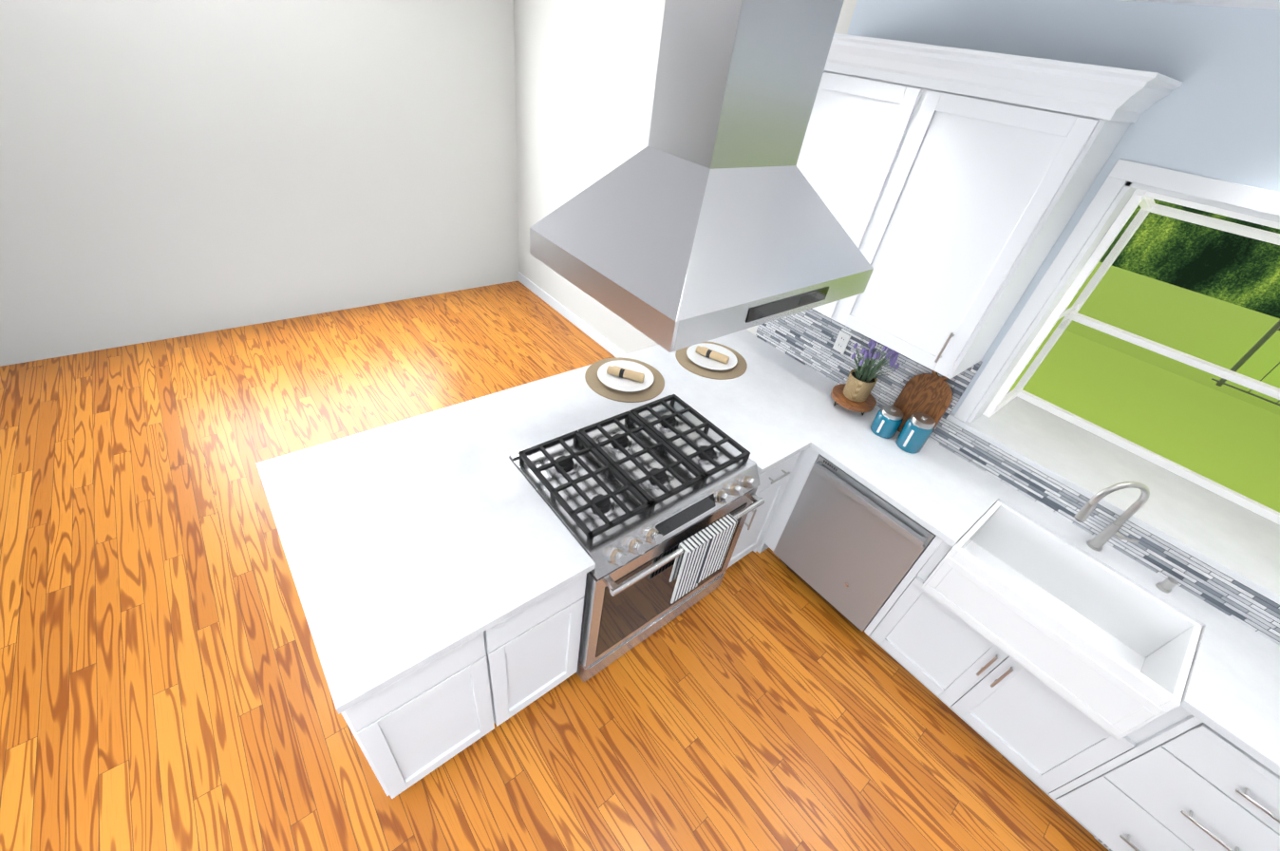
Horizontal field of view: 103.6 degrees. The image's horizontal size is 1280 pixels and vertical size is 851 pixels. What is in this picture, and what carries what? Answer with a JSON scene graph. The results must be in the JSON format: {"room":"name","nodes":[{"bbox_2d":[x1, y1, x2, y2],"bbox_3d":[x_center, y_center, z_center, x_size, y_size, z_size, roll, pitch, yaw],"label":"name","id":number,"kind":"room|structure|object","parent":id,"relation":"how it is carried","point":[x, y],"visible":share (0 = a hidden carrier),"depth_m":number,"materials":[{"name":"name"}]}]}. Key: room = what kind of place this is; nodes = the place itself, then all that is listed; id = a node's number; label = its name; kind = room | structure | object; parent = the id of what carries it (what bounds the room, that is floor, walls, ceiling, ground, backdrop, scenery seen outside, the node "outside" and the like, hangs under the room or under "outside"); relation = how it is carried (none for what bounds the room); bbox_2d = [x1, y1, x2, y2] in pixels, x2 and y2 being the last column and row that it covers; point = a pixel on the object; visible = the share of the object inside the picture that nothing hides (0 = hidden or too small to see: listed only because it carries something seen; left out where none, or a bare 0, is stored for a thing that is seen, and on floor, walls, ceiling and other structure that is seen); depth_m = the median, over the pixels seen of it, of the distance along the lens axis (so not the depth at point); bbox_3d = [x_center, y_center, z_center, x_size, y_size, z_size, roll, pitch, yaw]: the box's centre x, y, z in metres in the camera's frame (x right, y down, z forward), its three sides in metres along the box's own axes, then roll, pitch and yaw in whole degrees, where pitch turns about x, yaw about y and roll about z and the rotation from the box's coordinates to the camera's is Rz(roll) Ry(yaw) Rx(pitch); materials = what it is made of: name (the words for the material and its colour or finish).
{"room":"kitchen","nodes":[
{"label":"kitchen","id":0,"kind":"room"},
{"bbox_2d":[0,0,519,366],"bbox_3d":[-3.355,-1.872,3.413,5.780,2.670,0.120,-22,47,-34],"label":"wall","id":1,"kind":"structure","parent":0,"point":[172,168],"depth_m":3.73,"materials":[{"name":"white paint"}]},
{"bbox_2d":[0,280,1109,850],"bbox_3d":[-1.234,1.199,2.168,5.780,0.060,7.260,-22,47,-34],"label":"floor","id":2,"kind":"structure","parent":0,"point":[163,685],"depth_m":2.28,"materials":[{"name":"brown wood"}]},
{"bbox_2d":[340,618,515,798],"bbox_3d":[-0.871,0.850,1.916,0.477,0.884,0.620,-22,47,-34],"label":"base cabinet","id":3,"kind":"object","parent":2,"relation":"on","point":[406,729],"depth_m":1.69,"materials":[{"name":"white wood"}]},
{"bbox_2d":[255,329,1279,775],"bbox_3d":[0.856,0.844,1.533,2.728,0.030,4.088,-22,47,-34],"label":"countertop","id":4,"kind":"structure","parent":3,"relation":"on","point":[411,544],"depth_m":1.89,"materials":[{"name":"stone"}]},
{"bbox_2d":[584,357,664,402],"bbox_3d":[-0.076,-0.271,2.692,0.430,0.054,0.430,-22,47,-34],"label":"place setting","id":5,"kind":"object","parent":4,"relation":"on","point":[624,380],"visible":1,"depth_m":2.67,"materials":[{"name":"white ceramic"}]},
{"bbox_2d":[675,340,747,379],"bbox_3d":[0.426,-0.413,2.976,0.430,0.054,0.430,-22,47,-34],"label":"place setting","id":6,"kind":"object","parent":4,"relation":"on","point":[711,360],"visible":0.94,"depth_m":2.95,"materials":[{"name":"white ceramic"}]},
{"bbox_2d":[830,334,899,415],"bbox_3d":[1.176,-0.270,2.642,0.244,0.430,0.251,-22,47,-34],"label":"potted plant","id":7,"kind":"object","parent":4,"relation":"on","point":[853,393],"visible":0.88,"depth_m":2.64,"materials":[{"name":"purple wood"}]},
{"bbox_2d":[870,404,903,438],"bbox_3d":[1.271,-0.026,2.582,0.126,0.147,0.124,-22,47,-34],"label":"jar","id":8,"kind":"object","parent":4,"relation":"on","point":[887,422],"visible":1,"depth_m":2.55,"materials":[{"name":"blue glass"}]},
{"bbox_2d":[895,412,935,453],"bbox_3d":[1.368,0.031,2.495,0.126,0.190,0.124,-22,47,-34],"label":"jar","id":9,"kind":"object","parent":4,"relation":"on","point":[914,433],"visible":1,"depth_m":2.46,"materials":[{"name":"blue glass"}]},
{"bbox_2d":[892,370,952,432],"bbox_3d":[1.429,-0.133,2.530,0.096,0.416,0.225,-22,47,-34],"label":"cutting board","id":10,"kind":"object","parent":4,"relation":"on","point":[930,394],"visible":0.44,"depth_m":2.51,"materials":[{"name":"brown wood"}]},
{"bbox_2d":[921,500,1203,739],"bbox_3d":[1.680,0.737,2.062,0.492,0.283,0.756,-22,47,-34],"label":"farmhouse sink","id":11,"kind":"object","parent":4,"relation":"in","point":[1107,649],"visible":1,"depth_m":2.01,"materials":[{"name":"white ceramic"}]},
{"bbox_2d":[1074,480,1178,593],"bbox_3d":[1.953,0.428,1.962,0.189,0.371,0.399,-22,47,-34],"label":"faucet","id":12,"kind":"object","parent":4,"relation":"on","point":[1101,538],"visible":1,"depth_m":2.00,"materials":[{"name":"silver metal"}]},
{"bbox_2d":[508,573,586,713],"bbox_3d":[-0.604,0.743,2.108,0.464,0.884,0.620,-22,47,-34],"label":"base cabinet","id":13,"kind":"object","parent":2,"relation":"on","point":[546,633],"depth_m":1.93,"materials":[{"name":"white wood"}]},
{"bbox_2d":[509,394,764,682],"bbox_3d":[-0.022,0.530,2.428,0.909,0.972,0.738,-22,47,-34],"label":"range","id":14,"kind":"object","parent":2,"relation":"on","point":[650,505],"visible":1,"depth_m":2.12,"materials":[{"name":"grey metal"}]},
{"bbox_2d":[727,453,796,567],"bbox_3d":[0.439,0.325,2.855,0.392,0.884,0.620,-22,47,-34],"label":"base cabinet","id":15,"kind":"object","parent":2,"relation":"on","point":[771,481],"depth_m":2.66,"materials":[{"name":"white wood"}]},
{"bbox_2d":[772,454,935,631],"bbox_3d":[1.224,0.563,2.732,0.622,0.862,0.597,-22,47,-34],"label":"dishwasher","id":16,"kind":"object","parent":2,"relation":"on","point":[849,548],"visible":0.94,"depth_m":2.50,"materials":[{"name":"grey metal"}]},
{"bbox_2d":[864,536,1146,801],"bbox_3d":[1.699,1.060,2.401,0.598,0.611,0.898,-22,47,-34],"label":"base cabinet","id":17,"kind":"object","parent":2,"relation":"on","point":[1056,745],"depth_m":2.17,"materials":[{"name":"white wood"}]},
{"bbox_2d":[1054,706,1279,850],"bbox_3d":[2.135,1.321,1.937,0.598,0.884,0.598,-22,47,-34],"label":"base cabinet","id":18,"kind":"object","parent":2,"relation":"on","point":[1178,780],"depth_m":1.72,"materials":[{"name":"white wood"}]},
{"bbox_2d":[513,0,1279,419],"bbox_3d":[1.115,-0.737,2.890,0.150,2.670,7.260,-22,47,-34],"label":"wall","id":19,"kind":"structure","parent":0,"point":[1215,114],"depth_m":2.05,"materials":[{"name":"white paint"}]},
{"bbox_2d":[518,271,626,357],"bbox_3d":[-0.435,-0.867,4.833,0.015,0.100,3.000,-22,47,-34],"label":"baseboard","id":20,"kind":"structure","parent":19,"relation":"attached to","point":[613,349],"depth_m":5.04,"materials":[{"name":"white wood"}]},
{"bbox_2d":[796,59,948,325],"bbox_3d":[0.990,-1.090,2.415,0.350,0.990,0.638,-22,47,-34],"label":"upper cabinet","id":21,"kind":"object","parent":19,"relation":"attached to","point":[867,127],"depth_m":2.13,"materials":[{"name":"white wood"}]},
{"bbox_2d":[846,78,1146,378],"bbox_3d":[1.307,-0.813,2.128,0.350,0.990,0.663,-22,47,-34],"label":"upper cabinet","id":22,"kind":"object","parent":19,"relation":"attached to","point":[950,186],"depth_m":1.91,"materials":[{"name":"white wood"}]},
{"bbox_2d":[754,308,1279,645],"bbox_3d":[2.000,0.281,2.074,0.010,0.475,3.888,-22,47,-34],"label":"backsplash","id":23,"kind":"structure","parent":19,"relation":"attached to","point":[808,338],"depth_m":2.37,"materials":[{"name":"tile"}]},
{"bbox_2d":[832,330,850,354],"bbox_3d":[1.138,-0.469,2.843,0.009,0.114,0.070,-22,47,-34],"label":"electrical outlet","id":24,"kind":"object","parent":23,"relation":"attached to","point":[841,342],"visible":1,"depth_m":2.84,"materials":[{"name":"white plastic"}]},
{"bbox_2d":[946,390,1279,604],"bbox_3d":[2.250,0.292,2.231,0.598,0.027,1.571,-22,47,-34],"label":"window sill","id":25,"kind":"structure","parent":19,"relation":"attached to","point":[1235,541],"depth_m":2.21,"materials":[{"name":"stone"}]},
{"bbox_2d":[954,158,1279,524],"bbox_3d":[2.335,-0.167,1.868,0.588,1.155,1.546,-22,47,-34],"label":"window","id":26,"kind":"structure","parent":19,"relation":"in","point":[1144,185],"depth_m":2.10,"materials":[{"name":"white wood"}]},
{"bbox_2d":[1122,0,1279,9],"bbox_3d":[-0.886,-0.947,0.483,5.780,0.100,7.260,-22,47,-34],"label":"ceiling","id":27,"kind":"structure","parent":0,"point":[1266,4],"depth_m":1.48,"materials":[{"name":"white paint"}]},
{"bbox_2d":[529,0,873,352],"bbox_3d":[0.262,-0.840,1.387,0.890,0.880,0.684,-22,47,-34],"label":"range hood","id":28,"kind":"object","parent":27,"relation":"hanging from","point":[705,214],"visible":1,"depth_m":1.29,"materials":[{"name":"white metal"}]},
{"label":"outside","id":29,"kind":"structure","parent":0,"visible":0},
{"bbox_2d":[992,261,1279,512],"bbox_3d":[16.162,-4.236,13.320,36.810,0.050,60.000,-22,47,-34],"label":"lawn","id":30,"kind":"structure","parent":29,"point":[1189,450],"depth_m":6.69,"materials":[{"name":"green plant"}]},
{"bbox_2d":[1211,320,1279,405],"bbox_3d":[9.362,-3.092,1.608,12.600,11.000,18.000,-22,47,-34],"label":"fence","id":31,"kind":"object","parent":30,"relation":"on","point":[1263,340],"depth_m":6.56,"materials":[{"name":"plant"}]},
{"bbox_2d":[1091,194,1279,318],"bbox_3d":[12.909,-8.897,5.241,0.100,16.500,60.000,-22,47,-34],"label":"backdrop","id":32,"kind":"structure","parent":29,"point":[1205,252],"depth_m":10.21,"materials":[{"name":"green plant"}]}
]}

